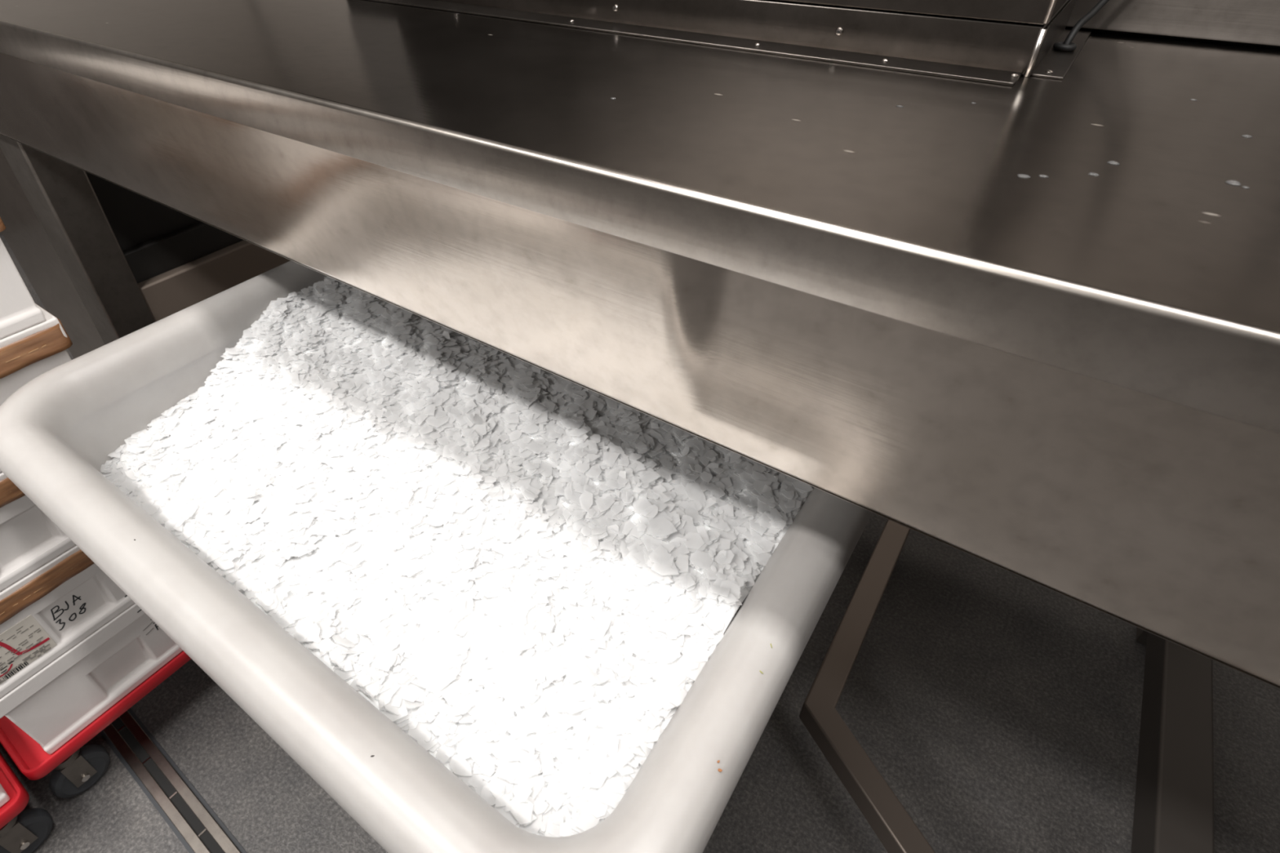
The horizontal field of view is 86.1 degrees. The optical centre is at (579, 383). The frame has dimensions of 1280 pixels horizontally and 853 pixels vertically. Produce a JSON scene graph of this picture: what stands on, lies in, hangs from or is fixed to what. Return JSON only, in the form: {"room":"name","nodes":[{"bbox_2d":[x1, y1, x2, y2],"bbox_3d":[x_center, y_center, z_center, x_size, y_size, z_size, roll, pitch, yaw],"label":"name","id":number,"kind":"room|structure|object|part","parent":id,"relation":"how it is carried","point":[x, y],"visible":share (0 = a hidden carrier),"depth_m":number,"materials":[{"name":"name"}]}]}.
{"room":"commercial kitchen","nodes":[
{"label":"commercial kitchen","id":0,"kind":"room"},
{"bbox_2d":[0,234,1279,852],"bbox_3d":[-0.366,1.232,0.287,6.400,0.050,5.100,23,44,28],"label":"floor","id":1,"kind":"structure","parent":0,"point":[1001,708],"depth_m":1.08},
{"bbox_2d":[0,752,53,852],"bbox_3d":[-1.006,0.613,0.946,0.422,0.134,0.333,23,44,28],"label":"dolly","id":2,"kind":"object","parent":1,"relation":"on","point":[25,831],"visible":1,"depth_m":0.94,"materials":[{"name":"red plastic"}]},
{"bbox_2d":[0,783,9,807],"bbox_3d":[-0.995,0.501,0.877,0.382,0.147,0.280,23,44,28],"label":"box","id":3,"kind":"object","parent":2,"relation":"on","point":[4,797],"visible":1,"depth_m":0.91,"materials":[{"name":"white plastic"}]},
{"bbox_2d":[0,752,29,829],"bbox_3d":[-1.007,0.575,0.916,0.422,0.036,0.333,23,44,28],"label":"tray","id":4,"kind":"object","parent":2,"relation":"on","point":[19,796],"depth_m":0.92,"materials":[{"name":"red plastic"}]},
{"bbox_2d":[0,147,105,358],"bbox_3d":[-1.085,-0.194,1.462,0.355,0.780,0.060,23,44,28],"label":"upright","id":5,"kind":"object","parent":1,"relation":"on","point":[24,233],"visible":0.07,"depth_m":1.40,"materials":[{"name":"grey metal"}]},
{"bbox_2d":[0,650,191,798],"bbox_3d":[-0.825,0.435,1.173,0.419,0.134,0.332,23,44,28],"label":"dolly","id":6,"kind":"object","parent":1,"relation":"on","point":[76,769],"visible":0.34,"depth_m":1.00,"materials":[{"name":"red plastic"}]},
{"bbox_2d":[0,603,182,754],"bbox_3d":[-0.823,0.334,1.089,0.382,0.147,0.280,23,44,28],"label":"box","id":7,"kind":"object","parent":6,"relation":"on","point":[66,695],"visible":0.34,"depth_m":0.97,"materials":[{"name":"white plastic"}]},
{"bbox_2d":[0,545,134,698],"bbox_3d":[-0.824,0.218,1.000,0.390,0.147,0.285,23,44,28],"label":"box","id":8,"kind":"object","parent":7,"relation":"on","point":[48,611],"visible":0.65,"depth_m":0.89,"materials":[{"name":"white plastic"}]},
{"bbox_2d":[0,660,13,673],"bbox_3d":[-0.730,0.362,0.871,0.001,0.007,0.017,23,44,28],"label":"print","id":9,"kind":"object","parent":8,"relation":"on","point":[6,666],"depth_m":0.87,"materials":[{"name":"black"}]},
{"bbox_2d":[0,625,50,683],"bbox_3d":[-0.725,0.347,0.867,0.002,0.058,0.082,23,44,28],"label":"label","id":10,"kind":"object","parent":8,"relation":"attached to","point":[23,648],"depth_m":0.88,"materials":[{"name":"grey paper"}]},
{"bbox_2d":[0,471,75,591],"bbox_3d":[-0.828,0.103,0.908,0.390,0.147,0.285,23,44,28],"label":"box","id":11,"kind":"object","parent":8,"relation":"on","point":[29,540],"visible":0.1,"depth_m":0.84,"materials":[{"name":"white plastic"}]},
{"bbox_3d":[-0.829,0.057,0.872,0.382,0.028,0.280,23,44,28],"label":"lid","id":12,"kind":"part","parent":11,"relation":"part of","materials":[{"name":"white plastic"}]},
{"bbox_2d":[0,303,72,472],"bbox_3d":[-0.828,-0.014,0.819,0.390,0.147,0.285,23,44,28],"label":"box","id":13,"kind":"object","parent":11,"relation":"on","point":[26,354],"visible":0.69,"depth_m":0.77,"materials":[{"name":"white"}]},
{"bbox_2d":[0,217,45,338],"bbox_3d":[-0.831,-0.129,0.729,0.390,0.147,0.285,23,44,28],"label":"box","id":14,"kind":"object","parent":13,"relation":"on","point":[19,312],"visible":1,"depth_m":0.74,"materials":[{"name":"white plastic"}]},
{"bbox_3d":[-0.829,-0.060,0.783,0.382,0.028,0.280,23,44,28],"label":"lid","id":15,"kind":"part","parent":13,"relation":"part of","materials":[{"name":"white plastic"}]},
{"bbox_3d":[-0.825,0.171,0.964,0.382,0.028,0.280,23,44,28],"label":"lid","id":16,"kind":"part","parent":8,"relation":"part of","materials":[{"name":"white plastic"}]},
{"bbox_3d":[-0.824,0.287,1.053,0.382,0.028,0.280,23,44,28],"label":"lid","id":17,"kind":"part","parent":7,"relation":"part of","materials":[{"name":"white plastic"}]},
{"bbox_2d":[99,707,246,852],"bbox_3d":[-0.326,0.755,0.857,2.600,0.003,0.050,25,44,29],"label":"channel","id":18,"kind":"object","parent":1,"relation":"on","point":[188,815],"visible":0.41,"depth_m":1.04,"materials":[{"name":"metal"}]},
{"bbox_2d":[0,260,872,852],"bbox_3d":[-0.142,0.283,0.914,0.821,0.675,0.608,23,44,28],"label":"tub","id":19,"kind":"object","parent":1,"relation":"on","point":[58,430],"visible":0.38,"depth_m":0.50,"materials":[{"name":"plastic"}]},
{"bbox_2d":[100,276,813,837],"bbox_3d":[-0.143,0.090,0.762,0.716,0.167,0.500,23,44,28],"label":"ice","id":20,"kind":"object","parent":19,"relation":"in","point":[526,569],"visible":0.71,"depth_m":0.61,"materials":[{"name":"white ice"}]},
{"bbox_2d":[0,0,1279,852],"bbox_3d":[0.413,0.241,0.706,3.620,0.985,1.180,23,44,28],"label":"work table","id":21,"kind":"object","parent":1,"relation":"on","point":[1066,382],"visible":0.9,"depth_m":0.42,"materials":[{"name":"metal"}]},
{"bbox_3d":[-0.895,-0.184,1.291,0.102,0.970,0.073,23,44,28],"label":"leg","id":22,"kind":"part","parent":21,"relation":"part of","materials":[{"name":"metal"}]},
{"bbox_3d":[-0.696,-0.580,1.389,0.025,0.470,0.681,23,44,28],"label":"panel","id":23,"kind":"part","parent":21,"relation":"part of","materials":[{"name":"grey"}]},
{"bbox_3d":[-0.669,-0.280,1.600,0.022,0.337,0.681,23,44,28],"label":"panel","id":24,"kind":"part","parent":21,"relation":"part of","materials":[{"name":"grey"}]},
{"bbox_3d":[-0.647,-0.286,1.575,0.027,0.177,0.681,23,44,28],"label":"rail","id":25,"kind":"part","parent":21,"relation":"part of","materials":[{"name":"silver metal"}]},
{"bbox_2d":[368,0,1279,85],"bbox_3d":[0.778,-0.291,0.202,2.530,0.465,0.260,23,44,28],"label":"machine","id":26,"kind":"object","parent":21,"relation":"on","point":[998,42],"visible":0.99,"depth_m":0.57,"materials":[{"name":"metal"}]},
{"bbox_3d":[0.073,-0.429,0.744,0.782,0.033,0.199,23,44,28],"label":"panel","id":27,"kind":"part","parent":26,"relation":"part of","materials":[{"name":"metal"}]},
{"bbox_3d":[0.070,-0.601,0.611,0.782,0.400,0.200,23,44,28],"label":"panel","id":28,"kind":"part","parent":26,"relation":"part of","materials":[{"name":"metal"}]},
{"bbox_3d":[0.330,-0.401,0.376,0.005,0.435,0.004,-13,40,-16],"label":"corner trim","id":29,"kind":"part","parent":26,"relation":"part of","materials":[{"name":"silver metal"}]},
{"bbox_2d":[1053,0,1109,51],"bbox_3d":[0.455,-0.414,0.488,0.131,0.315,0.036,-7,38,-8],"label":"power cable","id":30,"kind":"object","parent":26,"relation":"attached to","point":[1066,46],"visible":1,"depth_m":0.56,"materials":[{"name":"black rubber"}]},
{"bbox_3d":[1.163,-0.213,0.091,1.747,0.462,0.030,23,44,28],"label":"panel","id":31,"kind":"part","parent":26,"relation":"part of","materials":[{"name":"metal"}]},
{"bbox_3d":[0.462,0.471,1.000,0.271,0.042,0.903,5,38,8],"label":"bent rail","id":32,"kind":"part","parent":21,"relation":"part of","materials":[{"name":"brown"}]},
{"bbox_2d":[1017,173,1030,177],"bbox_3d":[0.231,-0.108,0.354,0.006,0.001,0.005,23,44,28],"label":"flake","id":33,"kind":"object","parent":21,"relation":"on","point":[1022,175],"visible":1,"depth_m":0.35,"materials":[{"name":"white"}]},
{"bbox_2d":[1038,174,1048,177],"bbox_3d":[0.241,-0.108,0.354,0.004,0.001,0.004,23,44,28],"label":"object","id":34,"kind":"object","parent":21,"relation":"on","point":[1040,175],"visible":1,"depth_m":0.35,"materials":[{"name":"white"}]},
{"bbox_2d":[1088,172,1098,176],"bbox_3d":[0.268,-0.109,0.355,0.005,0.001,0.004,23,44,28],"label":"flake","id":35,"kind":"object","parent":21,"relation":"on","point":[1090,173],"visible":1,"depth_m":0.35,"materials":[{"name":"white"}]},
{"bbox_2d":[1106,160,1119,164],"bbox_3d":[0.288,-0.119,0.367,0.005,0.001,0.006,-17,41,-20],"label":"flake","id":36,"kind":"object","parent":21,"relation":"on","point":[1113,162],"visible":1,"depth_m":0.37,"materials":[{"name":"white"}]},
{"bbox_3d":[1.013,0.075,0.920,0.046,0.970,0.040,23,44,28],"label":"leg","id":37,"kind":"part","parent":21,"relation":"part of","materials":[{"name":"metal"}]},
{"bbox_3d":[0.666,0.661,0.774,0.060,0.068,1.140,23,44,28],"label":"floor rail","id":38,"kind":"part","parent":21,"relation":"part of","materials":[{"name":"grey metal"}]},
{"bbox_2d":[1225,179,1240,185],"bbox_3d":[0.330,-0.101,0.344,0.006,0.001,0.006,-12,39,-15],"label":"flake","id":39,"kind":"object","parent":21,"relation":"on","point":[1232,181],"visible":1,"depth_m":0.34,"materials":[{"name":"white"}]},
{"bbox_2d":[1242,134,1252,137],"bbox_3d":[0.390,-0.145,0.399,0.005,0.001,0.004,23,44,28],"label":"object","id":40,"kind":"object","parent":21,"relation":"on","point":[1244,135],"visible":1,"depth_m":0.40,"materials":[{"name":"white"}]}
]}

